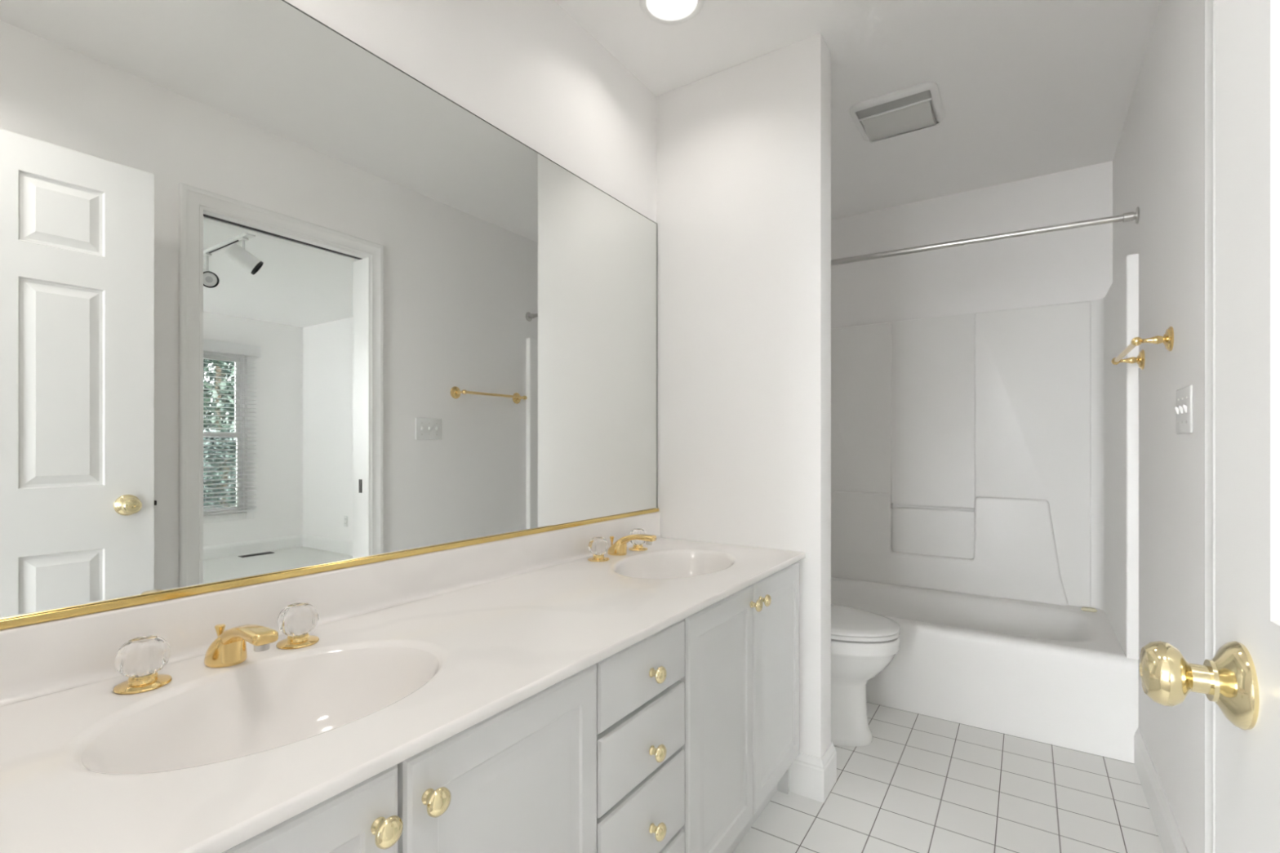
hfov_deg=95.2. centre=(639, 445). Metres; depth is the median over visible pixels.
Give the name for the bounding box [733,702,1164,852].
floor
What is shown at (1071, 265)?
wall
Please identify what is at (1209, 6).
trim
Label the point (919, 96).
grille
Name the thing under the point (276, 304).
wall mirror
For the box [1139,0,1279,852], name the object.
door
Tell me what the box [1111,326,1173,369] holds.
towel bar
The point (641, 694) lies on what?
drawers
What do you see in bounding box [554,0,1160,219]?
ceiling
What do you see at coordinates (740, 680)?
vanity cabinet
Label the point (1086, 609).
soap bar
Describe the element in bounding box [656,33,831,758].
wall partition
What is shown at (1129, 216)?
curtain rod
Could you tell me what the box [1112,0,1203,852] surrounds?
wall
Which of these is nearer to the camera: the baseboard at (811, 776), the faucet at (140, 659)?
the faucet at (140, 659)
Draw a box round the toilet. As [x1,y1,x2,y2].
[831,604,900,746]
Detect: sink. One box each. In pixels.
[80,646,439,773]
[615,552,732,578]
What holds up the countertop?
on the vanity cabinet at (522, 779)
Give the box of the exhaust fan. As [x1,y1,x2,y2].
[849,81,945,142]
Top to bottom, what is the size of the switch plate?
0.115 m
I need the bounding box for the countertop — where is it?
[0,511,805,852]
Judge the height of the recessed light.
0.007 m
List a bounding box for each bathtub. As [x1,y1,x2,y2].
[831,253,1138,763]
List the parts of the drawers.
drawer, drawer, drawer, knob, knob, knob, drawer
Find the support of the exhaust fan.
attached to the ceiling
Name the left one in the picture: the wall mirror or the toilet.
the wall mirror
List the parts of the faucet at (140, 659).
handle, crystal knob, lift rod, spout, handle, crystal knob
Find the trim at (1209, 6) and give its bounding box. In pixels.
[1203,0,1215,852]
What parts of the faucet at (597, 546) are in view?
handle, crystal knob, lift rod, spout, crystal knob, handle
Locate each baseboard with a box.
[789,742,836,803]
[1133,727,1189,852]
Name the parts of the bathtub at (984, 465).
panel, panel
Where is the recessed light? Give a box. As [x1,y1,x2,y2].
[639,0,704,25]
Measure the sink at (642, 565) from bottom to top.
0.128 m
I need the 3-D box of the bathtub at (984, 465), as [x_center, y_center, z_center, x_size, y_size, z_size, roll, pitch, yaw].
[1.348,0.226,2.792,1.492,1.802,0.767,0,0,34]
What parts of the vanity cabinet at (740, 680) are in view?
door, knob, knob, door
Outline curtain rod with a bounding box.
[831,206,1139,265]
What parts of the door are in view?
knob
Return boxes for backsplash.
[0,511,663,706]
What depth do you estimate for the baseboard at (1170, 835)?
1.71 m
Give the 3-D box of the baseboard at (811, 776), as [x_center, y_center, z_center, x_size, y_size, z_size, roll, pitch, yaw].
[0.364,1.061,2.070,0.612,0.131,0.145,0,0,34]
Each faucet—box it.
[112,602,319,694]
[587,528,656,561]
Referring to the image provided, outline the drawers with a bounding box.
[595,619,684,852]
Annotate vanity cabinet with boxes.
[222,663,596,852]
[679,561,799,852]
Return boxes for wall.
[284,0,656,222]
[831,160,1112,328]
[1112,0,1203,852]
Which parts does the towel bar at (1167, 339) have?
post, post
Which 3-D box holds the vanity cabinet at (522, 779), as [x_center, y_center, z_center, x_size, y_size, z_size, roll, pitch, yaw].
[-0.510,0.746,0.794,0.578,0.762,0.816,0,0,34]
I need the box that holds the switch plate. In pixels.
[1173,384,1193,434]
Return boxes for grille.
[855,89,931,119]
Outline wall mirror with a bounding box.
[0,0,658,630]
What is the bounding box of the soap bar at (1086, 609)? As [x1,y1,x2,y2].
[1080,607,1097,612]
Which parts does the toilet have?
seat, lid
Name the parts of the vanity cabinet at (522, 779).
door, knob, knob, door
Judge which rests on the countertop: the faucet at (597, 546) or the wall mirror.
the faucet at (597, 546)
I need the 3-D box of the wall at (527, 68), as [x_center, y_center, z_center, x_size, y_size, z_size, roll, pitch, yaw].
[-0.072,-0.093,2.091,0.100,2.440,3.707,0,0,34]
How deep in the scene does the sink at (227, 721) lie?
0.89 m

